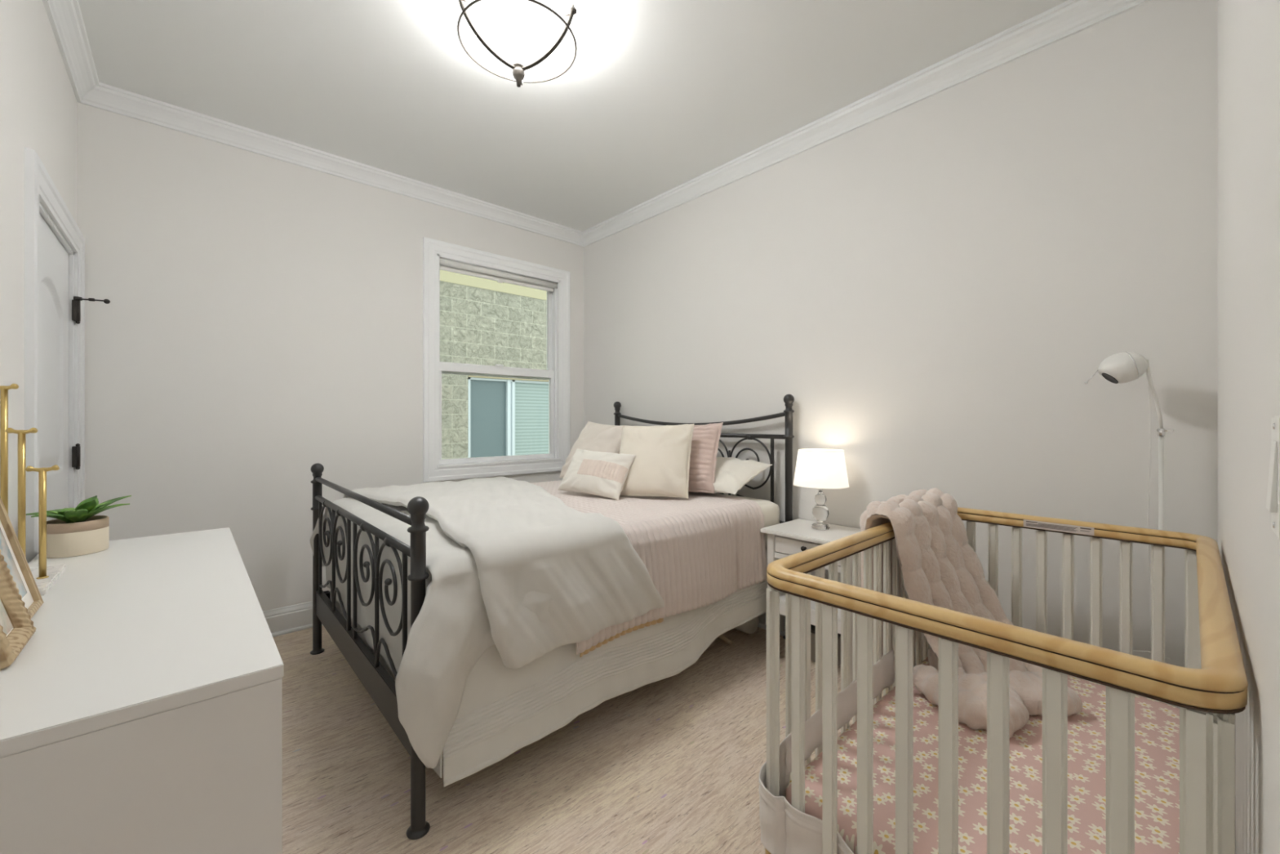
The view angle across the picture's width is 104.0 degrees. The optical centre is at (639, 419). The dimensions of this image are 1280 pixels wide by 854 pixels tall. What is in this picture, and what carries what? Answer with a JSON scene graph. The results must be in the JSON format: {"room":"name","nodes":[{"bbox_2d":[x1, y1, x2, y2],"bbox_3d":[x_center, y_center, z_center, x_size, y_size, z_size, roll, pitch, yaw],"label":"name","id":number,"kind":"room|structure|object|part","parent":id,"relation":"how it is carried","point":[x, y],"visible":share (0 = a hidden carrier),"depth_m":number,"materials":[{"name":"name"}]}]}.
{"room":"children's room","nodes":[
{"label":"children's room","id":0,"kind":"room"},
{"bbox_2d":[0,0,77,537],"bbox_3d":[-1.450,-0.170,0.944,0.150,2.700,3.703,0,0,-42],"label":"wall","id":1,"kind":"structure","parent":0,"point":[38,104],"depth_m":1.48,"materials":[{"name":"white paint"}]},
{"bbox_2d":[24,147,110,563],"bbox_3d":[-2.189,0.176,1.896,0.196,2.008,0.986,0,0,-42],"label":"door","id":2,"kind":"structure","parent":1,"relation":"in","point":[55,299],"depth_m":1.88,"materials":[{"name":"white paint"}]},
{"bbox_2d":[42,0,99,102],"bbox_3d":[-1.357,-1.476,1.008,0.074,0.088,3.433,0,0,-42],"label":"trim","id":3,"kind":"structure","parent":1,"relation":"attached to","point":[64,16],"depth_m":1.96,"materials":[{"name":"white paint"}]},
{"bbox_2d":[77,102,584,610],"bbox_3d":[-1.550,-0.170,3.252,2.805,2.700,0.150,0,0,-42],"label":"wall","id":4,"kind":"structure","parent":0,"point":[261,325],"depth_m":2.66,"materials":[{"name":"white paint"}]},
{"bbox_2d":[262,600,323,636],"bbox_3d":[-1.490,1.107,3.186,2.805,0.145,0.030,0,0,-42],"label":"baseboard","id":5,"kind":"structure","parent":4,"relation":"attached to","point":[282,620],"depth_m":2.77,"materials":[{"name":"white paint"}]},
{"bbox_2d":[77,82,583,246],"bbox_3d":[-1.475,-1.476,3.169,2.805,0.088,0.074,0,0,-42],"label":"trim","id":6,"kind":"structure","parent":4,"relation":"attached to","point":[104,96],"depth_m":2.79,"materials":[{"name":"white paint"}]},
{"bbox_2d":[422,236,570,482],"bbox_3d":[-1.036,-0.393,3.696,1.142,1.599,0.164,0,0,-42],"label":"window","id":7,"kind":"structure","parent":4,"relation":"in","point":[435,468],"depth_m":3.61,"materials":[{"name":"white paint"}]},
{"bbox_3d":[-1.064,-0.704,3.727,0.934,0.768,0.030,0,0,-42],"label":"sash","id":8,"kind":"part","parent":7,"relation":"part of","materials":[{"name":"white paint"}]},
{"bbox_3d":[-1.037,-0.046,3.697,0.934,0.698,0.030,0,0,-42],"label":"sash","id":9,"kind":"part","parent":7,"relation":"part of","materials":[{"name":"white paint"}]},
{"bbox_2d":[439,257,557,292],"bbox_3d":[-1.014,-1.049,3.671,0.935,0.078,0.050,0,0,-42],"label":"roller shade","id":10,"kind":"object","parent":7,"relation":"attached to","point":[442,261],"visible":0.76,"depth_m":3.63,"materials":[{"name":"white fabric"}]},
{"bbox_2d":[78,0,1068,231],"bbox_3d":[-0.356,-1.570,1.937,3.105,0.100,3.703,0,0,-42],"label":"ceiling","id":11,"kind":"structure","parent":0,"point":[655,96],"depth_m":2.20,"materials":[{"name":"white paint"}]},
{"bbox_2d":[457,0,577,87],"bbox_3d":[-0.455,-1.373,1.831,0.450,0.293,0.426,0,0,-42],"label":"ceiling light","id":12,"kind":"object","parent":11,"relation":"attached to","point":[521,41],"visible":1,"depth_m":1.75,"materials":[{"name":"white glass"}]},
{"bbox_3d":[-0.537,-1.367,1.763,0.218,0.165,0.015,0,0,-40],"label":"arm","id":13,"kind":"part","parent":12,"relation":"part of","materials":[{"name":"brown metal"}]},
{"bbox_3d":[-0.336,-1.367,1.799,0.218,0.165,0.015,0,0,20],"label":"arm","id":14,"kind":"part","parent":12,"relation":"part of","materials":[{"name":"brown metal"}]},
{"bbox_2d":[584,0,1217,708],"bbox_3d":[0.738,-0.170,2.929,0.150,2.700,3.703,0,0,-42],"label":"wall","id":15,"kind":"structure","parent":0,"point":[935,285],"depth_m":2.06,"materials":[{"name":"white paint"}]},
{"bbox_2d":[757,612,785,635],"bbox_3d":[0.681,1.107,2.858,0.030,0.145,3.433,0,0,-42],"label":"baseboard","id":16,"kind":"structure","parent":15,"relation":"attached to","point":[762,618],"depth_m":2.81,"materials":[{"name":"white paint"}]},
{"bbox_2d":[582,0,1151,246],"bbox_3d":[0.665,-1.476,2.843,0.074,0.088,3.433,0,0,-42],"label":"trim","id":17,"kind":"structure","parent":15,"relation":"attached to","point":[1070,17],"depth_m":2.28,"materials":[{"name":"white paint"}]},
{"bbox_2d":[1217,0,1279,853],"bbox_3d":[0.848,-0.170,0.610,2.805,2.700,0.120,0,0,-42],"label":"wall","id":18,"kind":"structure","parent":0,"point":[1249,30],"depth_m":0.71,"materials":[{"name":"white paint"}]},
{"bbox_2d":[1266,415,1279,539],"bbox_3d":[0.603,0.053,0.475,0.072,0.114,0.008,0,0,-42],"label":"light switch","id":19,"kind":"object","parent":18,"relation":"attached to","point":[1273,502],"visible":1,"depth_m":0.47,"materials":[{"name":"white plastic"}]},
{"bbox_3d":[0.605,0.053,0.473,0.072,0.114,0.004,0,0,-42],"label":"plate","id":20,"kind":"part","parent":19,"relation":"part of","materials":[{"name":"white plastic"}]},
{"bbox_3d":[-0.397,1.230,1.981,3.105,0.100,3.583,0,0,-42],"label":"floor","id":21,"kind":"structure","parent":0,"visible":0},
{"bbox_2d":[272,625,892,853],"bbox_3d":[-0.326,1.174,1.940,2.655,0.012,3.328,0,0,-42],"label":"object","id":22,"kind":"structure","parent":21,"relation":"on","point":[673,764],"depth_m":1.65,"materials":[{"name":"beige carpet"}]},
{"bbox_2d":[0,527,284,853],"bbox_3d":[-1.222,0.784,1.189,0.447,0.768,1.407,0,0,-42],"label":"dresser","id":23,"kind":"object","parent":22,"relation":"on","point":[141,713],"visible":0.92,"depth_m":0.77,"materials":[{"name":"white wood"}]},
{"bbox_2d":[0,549,35,669],"bbox_3d":[-1.101,0.294,0.834,0.100,0.213,0.166,0,0,-42],"label":"picture frame","id":24,"kind":"object","parent":23,"relation":"on","point":[16,627],"visible":1,"depth_m":0.89,"materials":[{"name":"brown wood"}]},
{"bbox_2d":[0,599,13,635],"bbox_3d":[-1.097,0.294,0.838,0.041,0.152,0.107,0,0,-42],"label":"picture","id":25,"kind":"object","parent":24,"relation":"attached to","point":[6,605],"depth_m":0.88},
{"bbox_2d":[0,496,44,619],"bbox_3d":[-1.257,0.265,0.972,0.096,0.271,0.215,0,0,-42],"label":"picture frame","id":26,"kind":"object","parent":23,"relation":"on","point":[11,548],"visible":0.55,"depth_m":1.04,"materials":[{"name":"brown wood"}]},
{"bbox_2d":[0,527,26,597],"bbox_3d":[-1.253,0.263,0.976,0.050,0.199,0.149,0,0,-42],"label":"picture","id":27,"kind":"object","parent":26,"relation":"attached to","point":[6,550],"depth_m":1.02},
{"bbox_2d":[0,383,66,595],"bbox_3d":[-1.482,0.156,1.198,0.120,0.488,0.263,0,0,-42],"label":"jewelry stand","id":28,"kind":"object","parent":23,"relation":"on","point":[45,577],"visible":0.79,"depth_m":1.21,"materials":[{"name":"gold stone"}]},
{"bbox_3d":[-1.543,0.154,1.213,0.020,0.462,0.020,0,0,-42],"label":"post","id":29,"kind":"part","parent":28,"relation":"part of","materials":[{"name":"gold metal"}]},
{"bbox_3d":[-1.499,0.207,1.212,0.020,0.355,0.020,0,0,-42],"label":"post","id":30,"kind":"part","parent":28,"relation":"part of","materials":[{"name":"gold metal"}]},
{"bbox_3d":[-1.452,0.254,1.214,0.020,0.263,0.020,0,0,-42],"label":"post","id":31,"kind":"part","parent":28,"relation":"part of","materials":[{"name":"gold metal"}]},
{"bbox_2d":[26,494,131,558],"bbox_3d":[-1.690,0.319,1.519,0.212,0.162,0.223,0,0,15],"label":"potted succulent","id":32,"kind":"object","parent":23,"relation":"on","point":[77,531],"visible":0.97,"depth_m":1.48,"materials":[{"name":"green plant"}]},
{"bbox_2d":[46,525,109,558],"bbox_3d":[-1.703,0.364,1.509,0.137,0.072,0.137,0,0,-42],"label":"pot","id":33,"kind":"object","parent":32,"relation":"attached to","point":[64,542],"depth_m":1.46,"materials":[{"name":"beige ceramic"}]},
{"bbox_3d":[-0.757,0.795,0.675,0.445,0.746,0.018,0,0,-42],"label":"panel","id":34,"kind":"part","parent":23,"relation":"part of","materials":[{"name":"white wood"}]},
{"bbox_2d":[310,394,794,839],"bbox_3d":[-0.414,0.515,2.593,2.008,1.306,1.571,0,0,-42],"label":"frame","id":35,"kind":"object","parent":22,"relation":"on","point":[378,682],"visible":0.58,"depth_m":1.87,"materials":[{"name":"grey metal"}]},
{"bbox_3d":[-1.623,0.693,2.513,0.062,0.950,0.062,0,0,-42],"label":"post","id":36,"kind":"part","parent":35,"relation":"part of","materials":[{"name":"black metal"}]},
{"bbox_3d":[-0.889,0.915,3.117,1.900,0.080,0.024,0,0,-40],"label":"rail","id":37,"kind":"part","parent":35,"relation":"part of","materials":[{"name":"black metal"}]},
{"bbox_3d":[-1.126,0.388,1.966,0.025,0.025,1.478,0,0,-42],"label":"panel rail","id":38,"kind":"part","parent":35,"relation":"part of","materials":[{"name":"black metal"}]},
{"bbox_3d":[-1.126,0.296,1.966,0.023,0.023,1.478,0,0,-42],"label":"rail","id":39,"kind":"part","parent":35,"relation":"part of","materials":[{"name":"black metal"}]},
{"bbox_3d":[-1.123,0.913,1.970,0.026,0.123,1.458,0,0,-42],"label":"foot rail","id":40,"kind":"part","parent":35,"relation":"part of","materials":[{"name":"black metal"}]},
{"bbox_3d":[-0.630,0.693,1.419,0.062,0.950,0.062,0,0,-42],"label":"post","id":41,"kind":"part","parent":35,"relation":"part of","materials":[{"name":"black metal"}]},
{"bbox_2d":[329,550,780,786],"bbox_3d":[-0.413,0.860,2.588,1.815,0.391,1.572,0,0,-42],"label":"bed skirt","id":42,"kind":"object","parent":35,"relation":"hanging from","point":[503,710],"visible":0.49,"depth_m":1.70,"materials":[{"name":"white fabric"}]},
{"bbox_3d":[-0.169,0.515,3.736,0.062,1.306,0.062,0,0,-42],"label":"post","id":43,"kind":"part","parent":35,"relation":"part of","materials":[{"name":"black metal"}]},
{"bbox_3d":[0.313,-0.002,3.204,0.023,0.091,1.440,0,0,-42],"label":"arched rail","id":44,"kind":"part","parent":35,"relation":"part of","materials":[{"name":"black metal"}]},
{"bbox_3d":[0.313,0.092,3.204,0.024,0.024,1.436,0,0,-42],"label":"panel rail","id":45,"kind":"part","parent":35,"relation":"part of","materials":[{"name":"black metal"}]},
{"bbox_3d":[0.796,0.515,2.672,0.062,1.306,0.062,0,0,-42],"label":"post","id":46,"kind":"part","parent":35,"relation":"part of","materials":[{"name":"black metal"}]},
{"bbox_3d":[-0.407,0.778,2.598,1.800,0.184,1.395,0,0,-42],"label":"box spring","id":47,"kind":"object","parent":35,"relation":"on","visible":0},
{"bbox_2d":[720,493,779,547],"bbox_3d":[-0.388,0.552,2.586,1.800,0.257,1.448,0,0,-42],"label":"mattress","id":48,"kind":"object","parent":47,"relation":"on","point":[771,510],"visible":0.02,"depth_m":2.59,"materials":[{"name":"white fabric"}]},
{"bbox_2d":[309,476,664,768],"bbox_3d":[-0.752,0.636,2.244,1.099,0.616,1.685,0,0,-42],"label":"duvet","id":49,"kind":"object","parent":48,"relation":"on","point":[520,571],"visible":0.75,"depth_m":1.62,"materials":[{"name":"white fabric"}]},
{"bbox_2d":[530,480,766,657],"bbox_3d":[-0.268,0.608,2.668,1.232,0.418,1.531,0,0,-42],"label":"quilt","id":50,"kind":"object","parent":48,"relation":"on","point":[698,550],"visible":0.4,"depth_m":2.18,"materials":[{"name":"pink fabric"}]},
{"bbox_2d":[559,421,622,478],"bbox_3d":[-0.287,0.207,3.136,0.254,0.395,0.477,0,0,-38],"label":"square pillow","id":51,"kind":"object","parent":50,"relation":"on","point":[594,437],"visible":0.56,"depth_m":3.09,"materials":[{"name":"fabric"}]},
{"bbox_2d":[557,448,635,500],"bbox_3d":[-0.235,0.283,2.677,0.432,0.243,0.180,0,0,35],"label":"lumbar pillow","id":52,"kind":"object","parent":50,"relation":"on","point":[604,474],"visible":1,"depth_m":2.60,"materials":[{"name":"beige fabric"}]},
{"bbox_2d":[619,423,694,498],"bbox_3d":[0.071,0.212,2.651,0.424,0.385,0.239,0,0,19],"label":"square pillow","id":53,"kind":"object","parent":50,"relation":"on","point":[660,466],"visible":0.84,"depth_m":2.58,"materials":[{"name":"beige fabric"}]},
{"bbox_2d":[688,422,723,493],"bbox_3d":[0.214,0.213,2.795,0.497,0.399,0.221,0,0,28],"label":"quilted sham","id":54,"kind":"object","parent":50,"relation":"on","point":[705,437],"visible":0.35,"depth_m":2.67,"materials":[{"name":"pink fabric"}]},
{"bbox_2d":[713,457,772,494],"bbox_3d":[0.387,0.302,2.835,0.333,0.178,0.626,0,0,-42],"label":"sleeping pillow","id":55,"kind":"object","parent":50,"relation":"on","point":[731,473],"visible":0.47,"depth_m":2.65,"materials":[{"name":"white fabric"}]},
{"bbox_2d":[718,634,732,644],"bbox_3d":[0.394,1.154,2.754,0.024,0.023,0.368,0,0,-24],"label":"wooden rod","id":56,"kind":"object","parent":22,"relation":"on","point":[722,637],"visible":0.34,"depth_m":2.61,"materials":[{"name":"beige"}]},
{"bbox_2d":[734,616,759,634],"bbox_3d":[0.537,1.105,2.816,0.122,0.122,0.253,0,0,-33],"label":"rolled towel","id":57,"kind":"object","parent":22,"relation":"on","point":[749,627],"visible":0.21,"depth_m":2.71,"materials":[{"name":"beige fabric"}]},
{"bbox_2d":[760,519,860,684],"bbox_3d":[0.873,0.849,2.392,0.357,0.638,0.460,0,0,-42],"label":"nightstand","id":58,"kind":"object","parent":22,"relation":"on","point":[786,539],"visible":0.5,"depth_m":2.35,"materials":[{"name":"white paint"}]},
{"bbox_3d":[0.646,0.859,2.437,0.038,0.618,0.038,0,0,-42],"label":"leg","id":59,"kind":"part","parent":58,"relation":"part of","materials":[{"name":"white paint"}]},
{"bbox_3d":[0.749,0.588,2.283,0.027,0.024,0.024,0,0,-42],"label":"knob","id":60,"kind":"part","parent":58,"relation":"part of","materials":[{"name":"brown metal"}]},
{"bbox_3d":[0.770,0.652,2.299,0.024,0.026,0.336,0,0,-42],"label":"rail","id":61,"kind":"part","parent":58,"relation":"part of","materials":[{"name":"white paint"}]},
{"bbox_3d":[0.767,0.599,2.296,0.020,0.073,0.326,0,0,-42],"label":"drawer","id":62,"kind":"part","parent":58,"relation":"part of","materials":[{"name":"white paint"}]},
{"bbox_2d":[779,591,840,621],"bbox_3d":[0.878,0.867,2.397,0.319,0.016,0.400,0,0,-42],"label":"shelf","id":63,"kind":"object","parent":58,"relation":"attached to","point":[782,595],"depth_m":2.32,"materials":[{"name":"white paint"}]},
{"bbox_2d":[792,448,849,529],"bbox_3d":[0.883,0.338,2.442,0.260,0.383,0.260,0,0,-42],"label":"table lamp","id":64,"kind":"object","parent":58,"relation":"on","point":[820,469],"visible":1,"depth_m":2.36,"materials":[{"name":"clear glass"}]},
{"bbox_3d":[0.883,0.442,2.442,0.084,0.177,0.084,0,0,-42],"label":"glass","id":65,"kind":"part","parent":64,"relation":"part of","materials":[{"name":"white"}]},
{"bbox_3d":[0.883,0.234,2.442,0.257,0.172,0.257,0,0,-42],"label":"lamp shade","id":66,"kind":"part","parent":64,"relation":"part of","materials":[{"name":"white fabric"}]},
{"bbox_3d":[0.895,0.859,2.163,0.038,0.618,0.038,0,0,-42],"label":"leg","id":67,"kind":"part","parent":58,"relation":"part of","materials":[{"name":"white paint"}]},
{"bbox_2d":[810,624,840,666],"bbox_3d":[0.885,1.091,2.417,0.086,0.152,0.156,0,0,-42],"label":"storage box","id":68,"kind":"object","parent":22,"relation":"on","point":[812,627],"visible":0.2,"depth_m":2.41,"materials":[{"name":"grey"}]},
{"bbox_3d":[0.885,1.022,2.417,0.086,0.015,0.156,0,0,-42],"label":"box lid","id":69,"kind":"part","parent":68,"relation":"part of","materials":[{"name":"grey"}]},
{"bbox_2d":[764,506,1248,853],"bbox_3d":[0.948,0.748,1.273,1.223,0.840,0.720,0,0,-42],"label":"crib","id":70,"kind":"object","parent":22,"relation":"on","point":[1211,686],"visible":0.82,"depth_m":0.90,"materials":[{"name":"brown wood"}]},
{"bbox_3d":[0.300,0.668,1.127,0.025,0.596,0.025,0,0,3],"label":"corner post","id":71,"kind":"part","parent":70,"relation":"part of","materials":[{"name":"white paint"}]},
{"bbox_2d":[758,648,894,853],"bbox_3d":[0.599,0.835,1.276,0.725,0.220,0.237,0,0,-42],"label":"liner","id":72,"kind":"object","parent":70,"relation":"on","point":[785,828],"visible":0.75,"depth_m":1.10,"materials":[{"name":"white fabric"}]},
{"bbox_2d":[859,487,1082,737],"bbox_3d":[1.024,0.541,1.560,0.568,0.576,0.532,0,0,-42],"label":"blanket","id":73,"kind":"object","parent":70,"relation":"hanging from","point":[939,566],"visible":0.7,"depth_m":1.55,"materials":[{"name":"fabric"}]},
{"bbox_2d":[785,656,1179,853],"bbox_3d":[0.948,0.881,1.273,1.147,0.125,0.644,0,0,-42],"label":"mattress","id":74,"kind":"object","parent":70,"relation":"in","point":[1157,723],"visible":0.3,"depth_m":1.14,"materials":[{"name":"pink fabric"}]},
{"bbox_3d":[0.948,0.336,1.273,1.215,0.015,0.712,0,0,-42],"label":"rail","id":75,"kind":"part","parent":70,"relation":"part of","materials":[{"name":"brown wood"}]},
{"bbox_2d":[1026,520,1091,532],"bbox_3d":[1.375,0.353,1.646,0.001,0.016,0.166,0,0,-42],"label":"print","id":76,"kind":"object","parent":70,"relation":"on","point":[1048,526],"depth_m":1.64,"materials":[{"name":"grey"}]},
{"bbox_3d":[1.596,0.668,1.420,0.025,0.596,0.025,0,0,3],"label":"corner post","id":77,"kind":"part","parent":70,"relation":"part of","materials":[{"name":"white paint"}]},
{"bbox_3d":[0.739,0.668,0.642,0.025,0.596,0.025,0,0,3],"label":"corner post","id":78,"kind":"part","parent":70,"relation":"part of","materials":[{"name":"white paint"}]},
{"bbox_2d":[1084,351,1173,697],"bbox_3d":[1.631,0.472,1.623,0.261,1.392,0.150,0,0,7],"label":"floor lamp","id":79,"kind":"object","parent":22,"relation":"on","point":[1126,366],"visible":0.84,"depth_m":1.62,"materials":[{"name":"white plastic"}]},
{"bbox_3d":[1.654,0.475,1.624,0.033,1.310,0.098,0,0,-42],"label":"cord","id":80,"kind":"part","parent":79,"relation":"part of","materials":[{"name":"white plastic"}]},
{"bbox_3d":[1.664,-0.080,1.618,0.053,0.231,0.010,0,0,5],"label":"arm","id":81,"kind":"part","parent":79,"relation":"part of","materials":[{"name":"white plastic"}]},
{"label":"outside","id":82,"kind":"structure","parent":0,"visible":0},
{"bbox_3d":[-1.957,2.430,5.877,13.000,0.100,4.265,0,0,-42],"label":"ground","id":83,"kind":"structure","parent":82,"visible":0},
{"bbox_2d":[440,269,548,458],"bbox_3d":[-2.781,-0.520,6.785,13.000,5.800,0.212,0,0,-42],"label":"neighbor house","id":84,"kind":"structure","parent":83,"relation":"on","point":[483,321],"depth_m":7.27,"materials":[{"name":"beige stone"}]},
{"bbox_3d":[-2.216,0.225,7.279,0.560,1.590,0.010,0,0,-42],"label":"pane","id":85,"kind":"part","parent":84,"relation":"part of","materials":[{"name":"grey"}]},
{"bbox_2d":[515,382,548,455],"bbox_3d":[-1.620,0.225,7.820,0.790,1.590,0.010,0,0,-42],"label":"blind","id":86,"kind":"object","parent":84,"relation":"hanging from","point":[531,399],"depth_m":7.76,"materials":[{"name":"white plastic"}]}
]}

